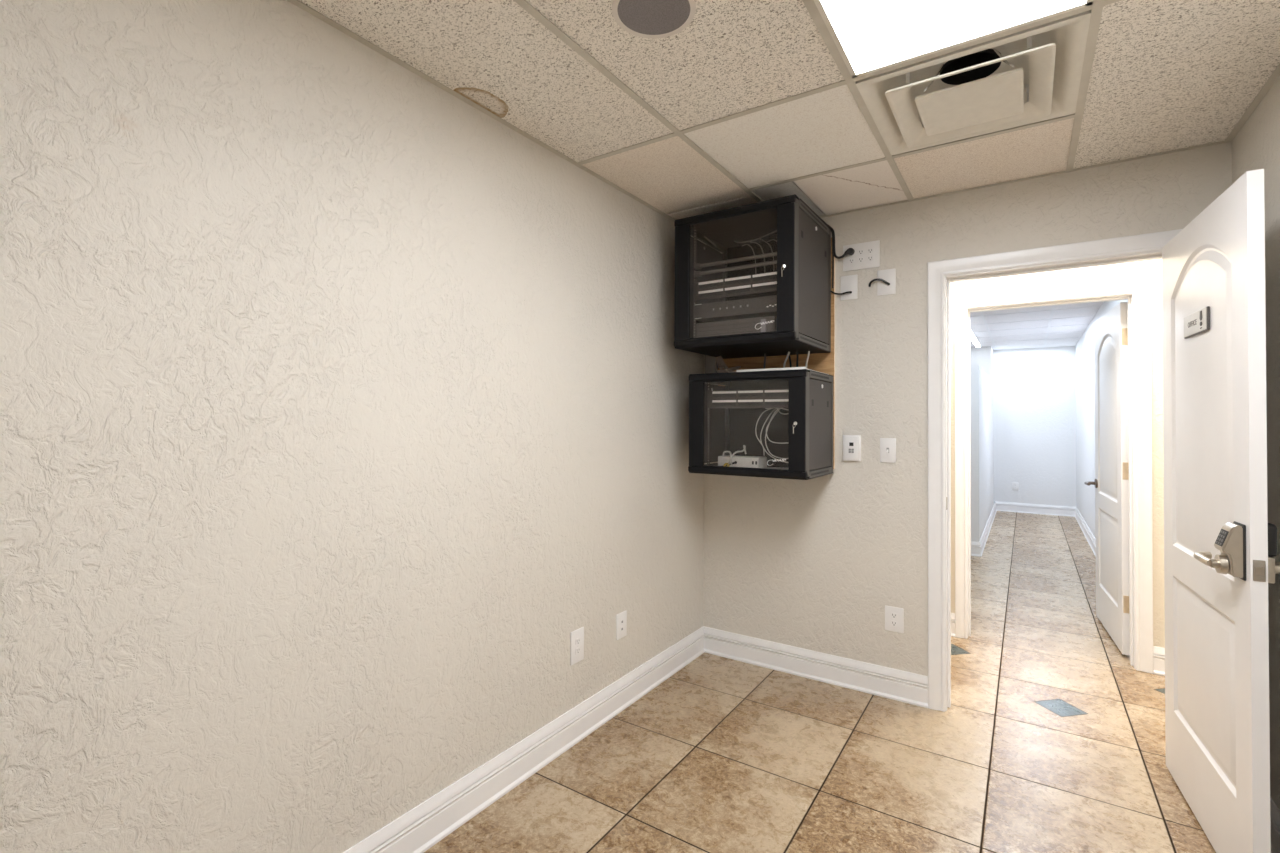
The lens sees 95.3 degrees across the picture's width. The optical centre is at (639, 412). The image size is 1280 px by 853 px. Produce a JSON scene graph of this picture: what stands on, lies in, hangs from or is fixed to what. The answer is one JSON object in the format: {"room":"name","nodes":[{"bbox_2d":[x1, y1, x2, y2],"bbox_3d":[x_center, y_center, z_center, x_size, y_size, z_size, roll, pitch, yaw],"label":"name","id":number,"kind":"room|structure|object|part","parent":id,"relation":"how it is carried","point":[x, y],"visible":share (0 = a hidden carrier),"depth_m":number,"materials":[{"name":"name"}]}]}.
{"room":"empty office room","nodes":[
{"label":"empty office room","id":0,"kind":"room"},
{"bbox_2d":[0,0,704,852],"bbox_3d":[-0.978,0.002,1.533,0.120,2.749,4.750,0,-1,34],"label":"wall","id":1,"kind":"structure","parent":0,"point":[336,397],"depth_m":1.52,"materials":[{"name":"beige paint"}]},
{"bbox_2d":[343,626,704,852],"bbox_3d":[-0.928,1.304,1.475,0.020,0.144,4.750,0,-1,34],"label":"baseboard","id":2,"kind":"structure","parent":1,"relation":"attached to","point":[419,829],"depth_m":2.18,"materials":[{"name":"white wood"}]},
{"bbox_2d":[570,627,583,665],"bbox_3d":[-0.267,0.996,2.486,0.008,0.140,0.086,0,-1,34],"label":"wall outlet","id":3,"kind":"object","parent":1,"relation":"attached to","point":[577,636],"visible":1,"depth_m":2.48,"materials":[{"name":"white plastic"}]},
{"bbox_2d":[616,610,626,639],"bbox_3d":[-0.087,1.007,2.758,0.008,0.120,0.082,0,-1,34],"label":"jack plate","id":4,"kind":"object","parent":1,"relation":"attached to","point":[621,618],"visible":1,"depth_m":2.75,"materials":[{"name":"white plastic"}]},
{"bbox_2d":[287,0,1279,221],"bbox_3d":[0.024,-1.246,0.893,2.505,0.340,4.990,0,-1,34],"label":"ceiling","id":5,"kind":"structure","parent":0,"point":[753,101],"depth_m":1.93,"materials":[{"name":"tile"}]},
{"bbox_2d":[612,0,695,37],"bbox_3d":[0.037,-1.067,1.545,0.222,0.008,0.222,0,-1,34],"label":"ceiling speaker","id":6,"kind":"object","parent":5,"relation":"attached to","point":[640,18],"visible":1,"depth_m":1.56},
{"bbox_2d":[814,0,1092,77],"bbox_3d":[0.593,-1.100,1.181,0.601,0.066,1.200,0,-1,34],"label":"ceiling light","id":7,"kind":"object","parent":5,"relation":"attached to","point":[870,36],"visible":1,"depth_m":1.59,"materials":[{"name":"plastic"}]},
{"bbox_2d":[856,10,1090,154],"bbox_3d":[1.111,-1.172,1.963,0.601,0.287,0.601,0,-1,34],"label":"ceiling vent","id":8,"kind":"object","parent":5,"relation":"in","point":[1032,75],"visible":0.89,"depth_m":1.95,"materials":[{"name":"metal"}]},
{"bbox_2d":[424,511,1215,852],"bbox_3d":[2.097,1.472,3.979,6.100,0.080,12.670,0,-1,34],"label":"floor","id":9,"kind":"structure","parent":0,"point":[1049,739],"depth_m":2.37,"materials":[{"name":"tile"}]},
{"bbox_2d":[703,142,1231,675],"bbox_3d":[1.360,0.037,2.905,2.505,2.749,0.120,0,-1,34],"label":"wall","id":10,"kind":"structure","parent":0,"point":[815,564],"depth_m":2.93,"materials":[{"name":"beige paint"}]},
{"bbox_2d":[705,244,718,384],"bbox_3d":[0.426,-0.387,3.425,0.073,1.200,0.058,0,-1,34],"label":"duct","id":11,"kind":"object","parent":10,"relation":"attached to","point":[709,360],"visible":0.05,"depth_m":3.40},
{"bbox_2d":[718,237,834,468],"bbox_3d":[0.741,-0.310,3.238,0.667,1.215,0.018,0,-1,34],"label":"board","id":12,"kind":"object","parent":10,"relation":"attached to","point":[820,362],"visible":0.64,"depth_m":3.11,"materials":[{"name":"brown wood"}]},
{"bbox_2d":[674,194,830,358],"bbox_3d":[0.581,-0.639,2.979,0.618,0.646,0.599,0,-1,34],"label":"upper cabinet","id":13,"kind":"object","parent":12,"relation":"attached to","point":[802,247],"depth_m":2.87,"materials":[{"name":"black metal"}]},
{"bbox_3d":[0.285,-0.641,2.961,0.016,0.622,0.030,0,-1,34],"label":"mounting rail","id":14,"kind":"part","parent":13,"relation":"part of","materials":[{"name":"black metal"}]},
{"bbox_3d":[0.340,-0.638,3.152,0.020,0.642,0.576,0,-1,34],"label":"frame","id":15,"kind":"part","parent":13,"relation":"part of","materials":[{"name":"black metal"}]},
{"bbox_3d":[0.342,-0.638,3.168,0.002,0.566,0.482,0,-1,34],"label":"panel","id":16,"kind":"part","parent":13,"relation":"part of","materials":[{"name":"black metal"}]},
{"bbox_3d":[0.431,-0.644,2.752,0.610,0.572,0.018,0,-1,34],"label":"door","id":17,"kind":"part","parent":13,"relation":"part of","materials":[{"name":"black glass"}]},
{"bbox_3d":[0.480,-0.610,2.826,0.482,0.091,0.039,0,-1,34],"label":"patch panel","id":18,"kind":"part","parent":13,"relation":"part of","materials":[{"name":"black metal"}]},
{"bbox_2d":[694,260,776,276],"bbox_3d":[0.466,-0.693,2.805,0.454,0.026,0.027,0,-1,34],"label":"bar","id":19,"kind":"object","parent":13,"relation":"attached to","point":[696,273],"visible":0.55,"depth_m":2.80,"materials":[{"name":"metal"}]},
{"bbox_2d":[694,295,776,322],"bbox_3d":[0.441,-0.507,2.693,0.550,0.076,0.437,0,-1,34],"label":"switch","id":20,"kind":"object","parent":13,"relation":"attached to","point":[764,306],"visible":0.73,"depth_m":2.67,"materials":[{"name":"black metal"}]},
{"bbox_2d":[694,252,776,269],"bbox_3d":[0.466,-0.731,2.806,0.454,0.026,0.027,0,-1,34],"label":"bar","id":21,"kind":"object","parent":13,"relation":"attached to","point":[698,266],"visible":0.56,"depth_m":2.80,"materials":[{"name":"black metal"}]},
{"bbox_2d":[696,316,776,337],"bbox_3d":[0.538,-0.385,2.948,0.414,0.124,0.305,0,-1,34],"label":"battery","id":22,"kind":"object","parent":13,"relation":"in","point":[747,325],"visible":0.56,"depth_m":2.82,"materials":[{"name":"black metal"}]},
{"bbox_3d":[0.579,-0.399,2.740,0.025,0.078,0.004,0,-1,34],"label":"label panel","id":23,"kind":"part","parent":22,"relation":"part of","materials":[{"name":"grey plastic"}]},
{"bbox_2d":[704,230,776,273],"bbox_3d":[0.536,-0.768,2.865,0.466,0.258,0.102,0,-1,34],"label":"cables","id":24,"kind":"object","parent":13,"relation":"in","point":[709,240],"visible":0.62,"depth_m":2.80,"materials":[{"name":"grey plastic"}]},
{"bbox_3d":[0.835,-0.640,2.824,0.020,0.642,0.576,0,-1,34],"label":"frame","id":25,"kind":"part","parent":13,"relation":"part of","materials":[{"name":"black metal"}]},
{"bbox_3d":[0.849,-0.640,2.833,0.002,0.566,0.482,0,-1,34],"label":"panel","id":26,"kind":"part","parent":13,"relation":"part of","materials":[{"name":"black metal"}]},
{"bbox_2d":[801,199,854,258],"bbox_3d":[0.884,-0.886,2.873,0.506,0.176,0.111,1,-1,-42],"label":"power cord","id":27,"kind":"object","parent":13,"relation":"attached to","point":[850,251],"visible":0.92,"depth_m":3.01,"materials":[{"name":"black rubber"}]},
{"bbox_2d":[831,231,833,287],"bbox_3d":[0.878,-0.811,2.888,0.024,0.319,0.433,0,-1,37],"label":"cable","id":28,"kind":"object","parent":13,"relation":"attached to","point":[831,231],"visible":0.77,"depth_m":3.05,"materials":[{"name":"black rubber"}]},
{"bbox_2d":[688,369,833,479],"bbox_3d":[0.624,0.060,3.010,0.611,0.508,0.479,0,-1,34],"label":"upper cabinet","id":29,"kind":"object","parent":12,"relation":"attached to","point":[807,427],"depth_m":2.95,"materials":[{"name":"black metal"}]},
{"bbox_3d":[0.364,0.059,3.040,0.016,0.484,0.030,0,-1,34],"label":"mounting rail","id":30,"kind":"part","parent":29,"relation":"part of","materials":[{"name":"black metal"}]},
{"bbox_3d":[0.387,0.062,3.197,0.002,0.428,0.362,0,-1,34],"label":"panel","id":31,"kind":"part","parent":29,"relation":"part of","materials":[{"name":"black metal"}]},
{"bbox_3d":[0.385,0.061,3.181,0.020,0.504,0.456,0,-1,34],"label":"frame","id":32,"kind":"part","parent":29,"relation":"part of","materials":[{"name":"black metal"}]},
{"bbox_2d":[715,356,740,372],"bbox_3d":[0.475,-0.254,3.130,0.125,0.119,0.312,0,-1,3],"label":"cable bundle","id":33,"kind":"object","parent":29,"relation":"on","point":[719,360],"visible":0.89,"depth_m":3.20,"materials":[{"name":"black plastic"}]},
{"bbox_3d":[0.507,0.057,2.833,0.603,0.434,0.018,0,-1,34],"label":"door","id":34,"kind":"part","parent":29,"relation":"part of","materials":[{"name":"black glass"}]},
{"bbox_3d":[0.557,-0.066,2.909,0.475,0.091,0.039,0,-1,34],"label":"patch panel","id":35,"kind":"part","parent":29,"relation":"part of","materials":[{"name":"black metal"}]},
{"bbox_2d":[755,408,787,462],"bbox_3d":[0.681,0.107,2.890,0.203,0.286,0.096,0,-1,34],"label":"cable bundle","id":36,"kind":"object","parent":29,"relation":"in","point":[778,409],"visible":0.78,"depth_m":2.88,"materials":[{"name":"white plastic"}]},
{"bbox_2d":[766,467,787,469],"bbox_3d":[0.596,0.294,3.022,0.344,0.024,0.280,0,-1,34],"label":"tray","id":37,"kind":"object","parent":29,"relation":"in","point":[767,467],"visible":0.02,"depth_m":3.02,"materials":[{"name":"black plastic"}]},
{"bbox_2d":[718,455,766,467],"bbox_3d":[0.526,0.258,3.003,0.224,0.062,0.120,0,-1,34],"label":"box","id":38,"kind":"object","parent":37,"relation":"on","point":[741,461],"visible":0.77,"depth_m":2.95,"materials":[{"name":"white plastic"}]},
{"bbox_2d":[723,451,731,463],"bbox_3d":[0.449,0.235,3.001,0.024,0.074,0.098,1,-1,-11],"label":"cable","id":39,"kind":"object","parent":38,"relation":"attached to","point":[724,451],"visible":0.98,"depth_m":2.96,"materials":[{"name":"white plastic"}]},
{"bbox_2d":[730,445,746,464],"bbox_3d":[0.504,0.218,2.966,0.093,0.103,0.025,1,-1,-18],"label":"cable","id":40,"kind":"object","parent":38,"relation":"attached to","point":[744,446],"visible":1,"depth_m":2.96,"materials":[{"name":"white plastic"}]},
{"bbox_2d":[736,367,828,374],"bbox_3d":[0.728,-0.201,2.955,0.347,0.014,0.382,0,-1,34],"label":"flat tray","id":41,"kind":"object","parent":29,"relation":"on","point":[787,368],"visible":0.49,"depth_m":2.79,"materials":[{"name":"white plastic"}]},
{"bbox_2d":[783,352,789,367],"bbox_3d":[0.761,-0.258,3.027,0.036,0.114,0.014,0,-1,9],"label":"loose cable","id":42,"kind":"object","parent":41,"relation":"on","point":[788,352],"visible":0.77,"depth_m":3.02,"materials":[{"name":"grey plastic"}]},
{"bbox_2d":[796,351,797,366],"bbox_3d":[0.808,-0.258,2.994,0.011,0.113,0.021,0,-1,14],"label":"loose cable","id":43,"kind":"object","parent":41,"relation":"on","point":[796,351],"visible":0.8,"depth_m":2.99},
{"bbox_2d":[805,351,809,368],"bbox_3d":[0.858,-0.258,2.986,0.025,0.114,0.013,1,-1,-10],"label":"loose cable","id":44,"kind":"object","parent":41,"relation":"on","point":[808,351],"visible":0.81,"depth_m":2.98,"materials":[{"name":"white plastic"}]},
{"bbox_3d":[0.875,0.060,2.857,0.020,0.504,0.456,0,-1,34],"label":"frame","id":45,"kind":"part","parent":29,"relation":"part of","materials":[{"name":"black metal"}]},
{"bbox_3d":[0.889,0.060,2.865,0.002,0.428,0.362,0,-1,34],"label":"panel","id":46,"kind":"part","parent":29,"relation":"part of","materials":[{"name":"black metal"}]},
{"bbox_2d":[704,626,927,707],"bbox_3d":[0.873,1.340,3.119,1.209,0.144,0.020,0,-1,34],"label":"baseboard","id":47,"kind":"structure","parent":10,"relation":"attached to","point":[895,684],"depth_m":3.06,"materials":[{"name":"white wood"}]},
{"bbox_2d":[840,275,857,300],"bbox_3d":[1.083,-0.647,3.024,0.086,0.126,0.008,0,-1,34],"label":"outlet cover","id":48,"kind":"object","parent":10,"relation":"attached to","point":[847,283],"visible":1,"depth_m":3.02,"materials":[{"name":"white plastic"}]},
{"bbox_2d":[830,291,850,294],"bbox_3d":[1.041,-0.623,3.027,0.103,0.029,0.018,0,-1,21],"label":"cable","id":49,"kind":"object","parent":48,"relation":"attached to","point":[830,291],"visible":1,"depth_m":3.02,"materials":[{"name":"black rubber"}]},
{"bbox_2d":[843,435,860,461],"bbox_3d":[1.087,0.185,2.998,0.090,0.134,0.021,0,-1,34],"label":"switch panel","id":50,"kind":"object","parent":10,"relation":"attached to","point":[851,443],"visible":1,"depth_m":2.99,"materials":[{"name":"white plastic"}]},
{"bbox_2d":[843,240,879,271],"bbox_3d":[1.135,-0.802,2.993,0.180,0.135,0.008,0,-1,34],"label":"outlet","id":51,"kind":"object","parent":10,"relation":"attached to","point":[866,255],"visible":0.98,"depth_m":2.98,"materials":[{"name":"white plastic"}]},
{"bbox_2d":[877,268,895,295],"bbox_3d":[1.235,-0.652,2.924,0.086,0.128,0.008,0,-1,34],"label":"outlet cover","id":52,"kind":"object","parent":10,"relation":"attached to","point":[889,275],"visible":1,"depth_m":2.92,"materials":[{"name":"white plastic"}]},
{"bbox_2d":[869,278,889,286],"bbox_3d":[1.199,-0.653,2.930,0.102,0.035,0.033,0,-1,34],"label":"cable","id":53,"kind":"object","parent":52,"relation":"attached to","point":[876,279],"visible":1,"depth_m":2.92,"materials":[{"name":"black rubber"}]},
{"bbox_2d":[880,438,895,462],"bbox_3d":[1.232,0.190,2.902,0.074,0.122,0.022,0,-1,34],"label":"light switch","id":54,"kind":"object","parent":10,"relation":"attached to","point":[887,445],"visible":1,"depth_m":2.90,"materials":[{"name":"white plastic"}]},
{"bbox_2d":[885,605,903,632],"bbox_3d":[1.255,1.022,2.879,0.086,0.122,0.008,0,-1,34],"label":"wall outlet","id":55,"kind":"object","parent":10,"relation":"attached to","point":[894,616],"visible":1,"depth_m":2.88,"materials":[{"name":"white plastic"}]},
{"bbox_2d":[891,620,896,625],"bbox_3d":[1.254,1.042,2.877,0.029,0.025,0.003,0,-1,34],"label":"receptacle","id":56,"kind":"object","parent":55,"relation":"attached to","point":[893,622],"depth_m":2.88,"materials":[{"name":"white plastic"}]},
{"bbox_2d":[891,613,896,618],"bbox_3d":[1.254,1.003,2.878,0.029,0.025,0.003,0,-1,34],"label":"receptacle","id":57,"kind":"object","parent":55,"relation":"attached to","point":[893,615],"depth_m":2.88,"materials":[{"name":"white plastic"}]},
{"bbox_2d":[927,229,1181,711],"bbox_3d":[1.820,0.343,2.583,0.969,2.133,0.139,0,-1,34],"label":"door frame","id":58,"kind":"structure","parent":10,"relation":"attached to","point":[937,271],"depth_m":2.77,"materials":[{"name":"white wood"}]},
{"bbox_2d":[1162,169,1279,852],"bbox_3d":[1.893,0.362,1.962,0.171,2.054,0.836,0,-1,29],"label":"door","id":59,"kind":"structure","parent":10,"relation":"in","point":[1220,543],"depth_m":1.79,"materials":[{"name":"white paint"}]},
{"bbox_2d":[1184,306,1209,338],"bbox_3d":[1.884,-0.301,1.976,0.009,0.076,0.231,0,-1,30],"label":"door sign","id":60,"kind":"object","parent":59,"relation":"attached to","point":[1198,322],"visible":1,"depth_m":1.95,"materials":[{"name":"white plastic"}]},
{"bbox_3d":[1.700,0.439,1.746,0.046,0.023,0.141,0,-1,29],"label":"lever","id":61,"kind":"part","parent":59,"relation":"part of","materials":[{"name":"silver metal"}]},
{"bbox_3d":[1.699,0.435,1.599,0.025,0.058,0.002,0,-1,29],"label":"latch plate","id":62,"kind":"part","parent":59,"relation":"part of","materials":[{"name":"silver metal"}]},
{"bbox_3d":[1.786,0.438,1.659,0.060,0.072,0.137,0,-1,29],"label":"inside lever","id":63,"kind":"part","parent":59,"relation":"part of","materials":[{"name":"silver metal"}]},
{"bbox_2d":[970,346,992,381],"bbox_3d":[4.365,0.178,9.519,2.375,2.700,0.570,0,-1,34],"label":"wall","id":64,"kind":"structure","parent":0,"point":[981,356],"depth_m":8.70,"materials":[{"name":"white paint"}]},
{"bbox_2d":[970,365,996,556],"bbox_3d":[4.452,0.524,7.542,0.140,1.950,3.760,0,-1,34],"label":"wall","id":65,"kind":"structure","parent":0,"point":[981,386],"depth_m":6.30,"materials":[{"name":"white paint"}]},
{"bbox_2d":[971,541,980,556],"bbox_3d":[3.414,1.398,5.969,0.140,0.144,0.020,0,-1,34],"label":"baseboard","id":66,"kind":"structure","parent":65,"relation":"attached to","point":[975,546],"depth_m":5.96,"materials":[{"name":"white wood"}]},
{"bbox_2d":[993,346,1075,506],"bbox_3d":[4.982,0.182,9.512,3.610,2.700,0.100,0,-1,34],"label":"wall","id":67,"kind":"structure","parent":0,"point":[1034,389],"depth_m":8.80,"materials":[{"name":"white paint"}]},
{"bbox_2d":[1012,482,1018,490],"bbox_3d":[5.744,1.133,8.925,0.090,0.125,0.008,0,-1,34],"label":"wall outlet","id":68,"kind":"object","parent":67,"relation":"attached to","point":[1015,485],"visible":1,"depth_m":8.92,"materials":[{"name":"white plastic"}]},
{"bbox_2d":[996,501,1075,516],"bbox_3d":[5.942,1.455,8.781,1.010,0.144,0.020,0,-1,34],"label":"baseboard","id":69,"kind":"structure","parent":67,"relation":"attached to","point":[1000,506],"depth_m":8.77,"materials":[{"name":"white wood"}]},
{"bbox_2d":[970,301,1103,349],"bbox_3d":[3.234,-1.057,6.879,3.410,0.083,6.260,0,-1,34],"label":"ceiling","id":70,"kind":"structure","parent":0,"point":[1058,325],"depth_m":6.81,"materials":[{"name":"paint"}]},
{"bbox_2d":[970,327,980,346],"bbox_3d":[4.221,-0.990,7.436,0.070,0.025,2.800,0,-1,34],"label":"recessed light","id":71,"kind":"object","parent":70,"relation":"in","point":[973,338],"visible":0.52,"depth_m":7.78,"materials":[{"name":"white plastic"}]},
{"bbox_2d":[950,259,1164,647],"bbox_3d":[1.998,0.054,3.837,6.100,2.750,0.140,0,-1,34],"label":"wall","id":72,"kind":"structure","parent":0,"point":[1152,269],"depth_m":3.25,"materials":[{"name":"paint"}]},
{"bbox_2d":[951,613,954,636],"bbox_3d":[0.747,1.360,4.545,3.024,0.144,0.020,0,-1,34],"label":"baseboard","id":73,"kind":"structure","parent":72,"relation":"attached to","point":[952,614],"depth_m":3.72,"materials":[{"name":"white wood"}]},
{"bbox_2d":[955,278,1152,673],"bbox_3d":[2.450,0.346,3.522,0.955,2.162,0.159,0,-1,34],"label":"door frame","id":74,"kind":"structure","parent":72,"relation":"attached to","point":[1140,289],"depth_m":3.30,"materials":[{"name":"white wood"}]},
{"bbox_2d":[1084,302,1129,654],"bbox_3d":[2.999,0.388,3.766,0.122,2.057,0.824,0,-1,29],"label":"door","id":75,"kind":"structure","parent":72,"relation":"in","point":[1111,482],"depth_m":3.63,"materials":[{"name":"white paint"}]},
{"bbox_3d":[3.151,0.494,4.037,0.121,0.064,0.133,0,-1,29],"label":"lever","id":76,"kind":"part","parent":75,"relation":"part of","materials":[{"name":"silver metal"}]},
{"bbox_2d":[1153,646,1164,675],"bbox_3d":[3.605,1.350,2.654,1.922,0.144,0.020,0,-1,34],"label":"baseboard","id":77,"kind":"structure","parent":72,"relation":"attached to","point":[1158,652],"depth_m":3.17,"materials":[{"name":"white wood"}]},
{"bbox_2d":[1076,299,1126,538],"bbox_3d":[4.690,0.126,5.892,0.100,2.700,6.260,0,-1,34],"label":"wall","id":78,"kind":"structure","parent":0,"point":[1085,347],"depth_m":7.01,"materials":[{"name":"white paint"}]},
{"bbox_2d":[1075,507,1095,556],"bbox_3d":[4.632,1.404,5.907,0.020,0.144,6.260,0,-1,34],"label":"baseboard","id":79,"kind":"structure","parent":78,"relation":"attached to","point":[1085,529],"depth_m":6.93,"materials":[{"name":"white wood"}]},
{"bbox_2d":[1232,76,1279,809],"bbox_3d":[1.011,-0.005,0.217,0.120,2.749,4.750,0,-1,34],"label":"wall","id":80,"kind":"structure","parent":0,"point":[1256,146],"depth_m":1.89,"materials":[{"name":"beige paint"}]},
{"bbox_2d":[1270,797,1279,852],"bbox_3d":[0.944,1.298,0.236,0.020,0.144,4.750,0,-1,34],"label":"baseboard","id":81,"kind":"structure","parent":80,"relation":"attached to","point":[1274,811],"depth_m":1.84,"materials":[{"name":"white wood"}]}
]}

